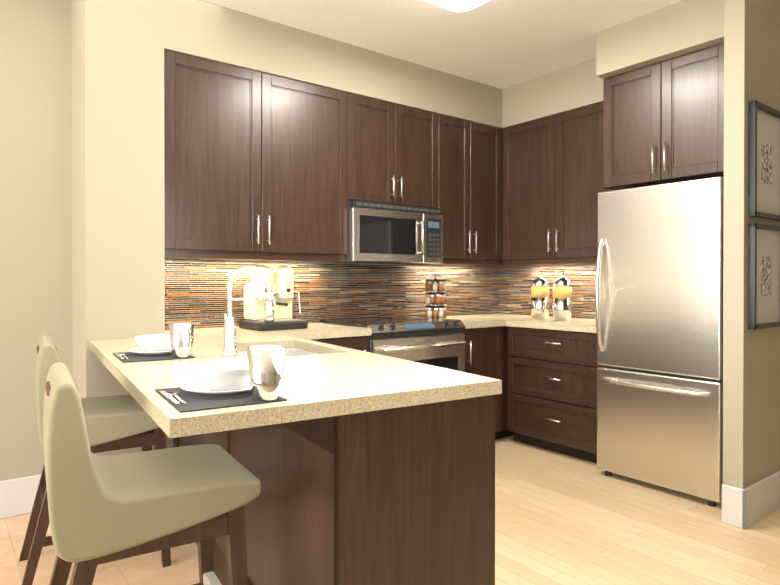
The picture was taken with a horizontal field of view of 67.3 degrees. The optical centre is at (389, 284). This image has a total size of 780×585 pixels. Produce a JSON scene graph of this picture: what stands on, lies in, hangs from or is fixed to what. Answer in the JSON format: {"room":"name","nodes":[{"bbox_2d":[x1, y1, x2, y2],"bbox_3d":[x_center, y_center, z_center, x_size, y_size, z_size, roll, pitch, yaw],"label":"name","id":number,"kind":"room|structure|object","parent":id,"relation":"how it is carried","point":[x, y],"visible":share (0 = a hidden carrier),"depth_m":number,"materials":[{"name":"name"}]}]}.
{"room":"kitchen","nodes":[
{"label":"kitchen","id":0,"kind":"room"},
{"bbox_2d":[0,0,503,480],"bbox_3d":[-2.463,-0.183,2.476,9.200,2.744,0.562,0,0,-38],"label":"wall","id":1,"kind":"structure","parent":0,"point":[82,227],"depth_m":3.04,"materials":[{"name":"beige paint"}]},
{"bbox_2d":[0,474,40,518],"bbox_3d":[-3.817,1.100,1.301,5.610,0.190,0.378,0,0,-38],"label":"baseboard","id":2,"kind":"structure","parent":1,"relation":"attached to","point":[17,496],"depth_m":3.00,"materials":[{"name":"white paint"}]},
{"bbox_2d":[164,50,359,262],"bbox_3d":[-0.817,-0.698,3.624,1.233,1.104,0.347,0,0,-38],"label":"upper cabinet","id":3,"kind":"object","parent":1,"relation":"attached to","point":[261,167],"depth_m":3.43,"materials":[{"name":"brown wood"}]},
{"bbox_2d":[165,260,496,330],"bbox_3d":[-0.218,0.060,4.305,3.009,0.415,0.009,0,0,-38],"label":"backsplash","id":4,"kind":"structure","parent":1,"relation":"attached to","point":[196,292],"depth_m":4.17,"materials":[{"name":"tile"}]},
{"bbox_2d":[360,96,439,208],"bbox_3d":[-0.062,-0.903,4.206,0.800,0.700,0.347,0,0,-38],"label":"upper cabinet","id":5,"kind":"object","parent":1,"relation":"attached to","point":[400,145],"depth_m":4.08,"materials":[{"name":"brown wood"}]},
{"bbox_2d":[331,200,442,264],"bbox_3d":[-0.034,-0.350,4.171,0.794,0.398,0.440,0,0,-38],"label":"microwave","id":6,"kind":"object","parent":5,"relation":"attached to","point":[383,233],"visible":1,"depth_m":4.00,"materials":[{"name":"grey metal"}]},
{"bbox_2d":[413,115,501,265],"bbox_3d":[0.502,-0.704,4.643,0.753,1.104,0.347,0,0,-38],"label":"upper cabinet","id":7,"kind":"object","parent":1,"relation":"attached to","point":[470,152],"depth_m":4.52,"materials":[{"name":"brown wood"}]},
{"bbox_2d":[0,435,779,584],"bbox_3d":[-0.433,1.254,-0.142,9.200,0.100,7.200,0,0,-38],"label":"floor","id":8,"kind":"structure","parent":0,"point":[562,519],"depth_m":2.73,"materials":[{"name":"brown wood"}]},
{"bbox_2d":[19,335,170,584],"bbox_3d":[-1.255,0.706,2.510,0.571,0.965,0.430,0,0,-32],"label":"stool","id":9,"kind":"object","parent":8,"relation":"on","point":[117,422],"visible":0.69,"depth_m":2.37,"materials":[{"name":"fabric"}]},
{"bbox_2d":[43,362,260,584],"bbox_3d":[-0.706,0.711,1.638,0.571,0.965,0.430,0,0,-32],"label":"stool","id":10,"kind":"object","parent":8,"relation":"on","point":[104,509],"visible":1,"depth_m":1.48,"materials":[{"name":"fabric"}]},
{"bbox_2d":[174,395,494,584],"bbox_3d":[-0.414,0.755,2.415,0.532,0.868,1.905,0,0,-32],"label":"base cabinet","id":11,"kind":"object","parent":8,"relation":"on","point":[400,496],"visible":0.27,"depth_m":1.62,"materials":[{"name":"brown wood"}]},
{"bbox_2d":[89,327,501,437],"bbox_3d":[-0.696,0.298,2.501,0.935,0.040,2.392,0,0,-32],"label":"countertop","id":12,"kind":"structure","parent":11,"relation":"on","point":[328,380],"depth_m":1.71,"materials":[{"name":"stone"}]},
{"bbox_2d":[112,352,194,362],"bbox_3d":[-0.927,0.278,2.287,0.250,0.003,0.310,0,0,-32],"label":"placemat","id":13,"kind":"object","parent":12,"relation":"on","point":[134,357],"visible":0.64,"depth_m":2.21,"materials":[{"name":"grey fabric"}]},
{"bbox_2d":[114,353,128,358],"bbox_3d":[-1.023,0.273,2.245,0.038,0.004,0.190,0,0,-32],"label":"cutlery","id":14,"kind":"object","parent":13,"relation":"on","point":[119,355],"visible":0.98,"depth_m":2.24,"materials":[{"name":"silver metal"}]},
{"bbox_2d":[128,334,171,354],"bbox_3d":[-0.917,0.241,2.328,0.230,0.069,0.230,0,0,-32],"label":"bowl","id":15,"kind":"object","parent":13,"relation":"on","point":[156,344],"visible":0.77,"depth_m":2.26,"materials":[{"name":"white ceramic"}]},
{"bbox_2d":[169,323,194,357],"bbox_3d":[-0.792,0.213,2.229,0.094,0.125,0.094,0,0,-32],"label":"tumbler","id":16,"kind":"object","parent":13,"relation":"on","point":[181,337],"visible":1,"depth_m":2.19,"materials":[{"name":"silver metal"}]},
{"bbox_2d":[155,387,286,412],"bbox_3d":[-0.439,0.282,1.495,0.250,0.003,0.310,0,0,-32],"label":"placemat","id":17,"kind":"object","parent":12,"relation":"on","point":[195,401],"visible":0.57,"depth_m":1.42,"materials":[{"name":"grey fabric"}]},
{"bbox_2d":[159,390,185,404],"bbox_3d":[-0.535,0.278,1.453,0.038,0.004,0.190,0,0,-32],"label":"cutlery","id":18,"kind":"object","parent":17,"relation":"on","point":[168,395],"visible":1,"depth_m":1.45,"materials":[{"name":"silver metal"}]},
{"bbox_2d":[180,360,250,395],"bbox_3d":[-0.429,0.245,1.536,0.230,0.069,0.230,0,0,-32],"label":"bowl","id":19,"kind":"object","parent":17,"relation":"on","point":[224,377],"visible":0.81,"depth_m":1.48,"materials":[{"name":"white ceramic"}]},
{"bbox_2d":[247,345,285,400],"bbox_3d":[-0.303,0.218,1.438,0.094,0.125,0.094,0,0,-32],"label":"tumbler","id":20,"kind":"object","parent":17,"relation":"on","point":[266,367],"visible":1,"depth_m":1.40,"materials":[{"name":"silver metal"}]},
{"bbox_2d":[222,266,274,356],"bbox_3d":[-0.568,0.102,2.340,0.214,0.353,0.096,0,0,-32],"label":"faucet","id":21,"kind":"object","parent":12,"relation":"on","point":[229,331],"visible":1,"depth_m":2.29,"materials":[{"name":"silver metal"}]},
{"bbox_2d":[238,348,316,356],"bbox_3d":[-0.489,0.419,2.558,0.443,0.199,0.628,0,0,-32],"label":"sink","id":22,"kind":"object","parent":12,"relation":"in","point":[293,352],"visible":0.06,"depth_m":2.88,"materials":[{"name":"silver metal"}]},
{"bbox_2d":[312,336,368,351],"bbox_3d":[-0.532,0.748,3.682,0.544,0.868,0.617,0,0,-38],"label":"base cabinet","id":23,"kind":"object","parent":8,"relation":"on","point":[361,343],"depth_m":3.52,"materials":[{"name":"brown wood"}]},
{"bbox_2d":[270,323,371,339],"bbox_3d":[-0.545,0.292,3.653,0.600,0.040,0.642,0,0,-38],"label":"countertop","id":24,"kind":"structure","parent":23,"relation":"on","point":[317,331],"depth_m":3.46,"materials":[{"name":"stone"}]},
{"bbox_2d":[239,265,307,330],"bbox_3d":[-0.719,0.077,3.610,0.325,0.390,0.322,0,0,-38],"label":"espresso machine","id":25,"kind":"object","parent":24,"relation":"on","point":[282,281],"visible":0.73,"depth_m":3.57,"materials":[{"name":"beige plastic"}]},
{"bbox_2d":[320,316,465,371],"bbox_3d":[0.033,0.712,4.053,0.795,0.936,0.687,0,0,-38],"label":"stove","id":26,"kind":"object","parent":8,"relation":"on","point":[439,342],"visible":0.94,"depth_m":3.85,"materials":[{"name":"silver metal"}]},
{"bbox_2d":[465,326,507,439],"bbox_3d":[0.487,0.743,4.469,0.424,0.868,0.617,0,0,-38],"label":"base cabinet","id":27,"kind":"object","parent":8,"relation":"on","point":[486,349],"depth_m":4.30,"materials":[{"name":"brown wood"}]},
{"bbox_2d":[446,316,506,328],"bbox_3d":[0.489,0.287,4.441,0.399,0.040,0.660,0,0,-38],"label":"countertop","id":28,"kind":"structure","parent":27,"relation":"on","point":[470,322],"depth_m":4.29,"materials":[{"name":"stone"}]},
{"bbox_2d":[425,274,446,318],"bbox_3d":[0.348,0.094,4.474,0.170,0.345,0.170,0,0,-38],"label":"spice rack","id":29,"kind":"object","parent":28,"relation":"on","point":[435,302],"visible":1,"depth_m":4.42,"materials":[{"name":"silver metal"}]},
{"bbox_2d":[507,326,602,462],"bbox_3d":[1.341,0.745,4.218,0.650,0.868,0.815,0,0,-38],"label":"base cabinet","id":30,"kind":"object","parent":8,"relation":"on","point":[551,390],"visible":0.67,"depth_m":4.03,"materials":[{"name":"brown wood"}]},
{"bbox_2d":[463,314,596,332],"bbox_3d":[1.155,0.287,4.463,0.642,0.040,1.439,0,0,-38],"label":"countertop","id":31,"kind":"structure","parent":30,"relation":"on","point":[576,324],"depth_m":4.18,"materials":[{"name":"stone"}]},
{"bbox_2d":[531,272,548,318],"bbox_3d":[1.154,0.085,4.503,0.135,0.364,0.135,0,0,-38],"label":"canister","id":32,"kind":"object","parent":31,"relation":"on","point":[540,297],"visible":1,"depth_m":4.45,"materials":[{"name":"silver metal"}]},
{"bbox_2d":[553,271,571,320],"bbox_3d":[1.276,0.085,4.344,0.135,0.364,0.135,0,0,-38],"label":"canister","id":33,"kind":"object","parent":31,"relation":"on","point":[562,291],"visible":1,"depth_m":4.29,"materials":[{"name":"silver metal"}]},
{"bbox_2d":[595,176,723,506],"bbox_3d":[1.760,0.306,3.548,0.786,1.752,0.732,0,0,-38],"label":"fridge","id":34,"kind":"object","parent":8,"relation":"on","point":[659,296],"visible":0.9,"depth_m":3.31,"materials":[{"name":"grey metal"}]},
{"bbox_2d":[203,0,681,88],"bbox_3d":[-0.433,-1.590,-0.158,9.200,0.100,7.200,0,0,-38],"label":"ceiling","id":35,"kind":"structure","parent":0,"point":[502,44],"depth_m":3.56,"materials":[{"name":"white paint"}]},
{"bbox_2d":[425,0,488,11],"bbox_3d":[0.356,-1.530,2.942,0.500,0.054,0.500,0,0,-38],"label":"ceiling light","id":36,"kind":"object","parent":35,"relation":"attached to","point":[459,5],"visible":1,"depth_m":3.15,"materials":[{"name":"white plastic"}]},
{"bbox_2d":[502,0,723,266],"bbox_3d":[2.904,-0.182,2.302,0.920,2.744,7.000,0,0,-38],"label":"wall","id":37,"kind":"structure","parent":0,"point":[680,28],"depth_m":3.52,"materials":[{"name":"beige paint"}]},
{"bbox_2d":[483,128,511,266],"bbox_3d":[0.958,-0.706,4.954,0.347,1.104,0.411,0,0,-38],"label":"upper cabinet","id":38,"kind":"object","parent":37,"relation":"attached to","point":[503,262],"depth_m":4.72,"materials":[{"name":"brown wood"}]},
{"bbox_2d":[507,113,562,265],"bbox_3d":[1.220,-0.704,4.615,0.347,1.104,0.569,0,0,-38],"label":"upper cabinet","id":39,"kind":"object","parent":37,"relation":"attached to","point":[552,177],"depth_m":4.48,"materials":[{"name":"brown wood"}]},
{"bbox_2d":[497,265,595,318],"bbox_3d":[1.415,0.058,4.645,0.009,0.415,1.410,0,0,-38],"label":"backsplash","id":40,"kind":"structure","parent":37,"relation":"attached to","point":[513,283],"depth_m":4.82,"materials":[{"name":"tile"}]},
{"bbox_2d":[563,102,612,264],"bbox_3d":[1.514,-0.701,4.234,0.347,1.104,0.641,0,0,-38],"label":"upper cabinet","id":41,"kind":"object","parent":37,"relation":"attached to","point":[582,127],"depth_m":4.16,"materials":[{"name":"brown wood"}]},
{"bbox_2d":[603,43,723,189],"bbox_3d":[1.810,-0.946,3.577,0.680,0.687,0.748,0,0,-38],"label":"upper cabinet","id":42,"kind":"object","parent":37,"relation":"attached to","point":[663,122],"visible":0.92,"depth_m":3.37,"materials":[{"name":"brown wood"}]},
{"bbox_2d":[723,0,779,488],"bbox_3d":[2.032,-0.187,3.147,0.866,2.744,0.093,0,0,-38],"label":"wall","id":43,"kind":"structure","parent":0,"point":[751,407],"depth_m":2.90,"materials":[{"name":"beige paint"}]},
{"bbox_2d":[721,471,779,528],"bbox_3d":[2.031,1.090,3.143,0.882,0.190,0.109,0,0,-38],"label":"baseboard","id":44,"kind":"structure","parent":43,"relation":"attached to","point":[745,508],"depth_m":2.90,"materials":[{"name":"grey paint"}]},
{"bbox_2d":[748,100,779,220],"bbox_3d":[1.927,-0.614,2.983,0.410,0.560,0.030,0,0,-38],"label":"picture","id":45,"kind":"object","parent":43,"relation":"attached to","point":[764,168],"visible":1,"depth_m":2.96,"materials":[{"name":"grey"}]},
{"bbox_2d":[748,223,779,329],"bbox_3d":[1.927,-0.039,2.986,0.410,0.520,0.030,0,0,-38],"label":"picture","id":46,"kind":"object","parent":43,"relation":"attached to","point":[763,276],"visible":1,"depth_m":2.97,"materials":[{"name":"grey"}]}
]}

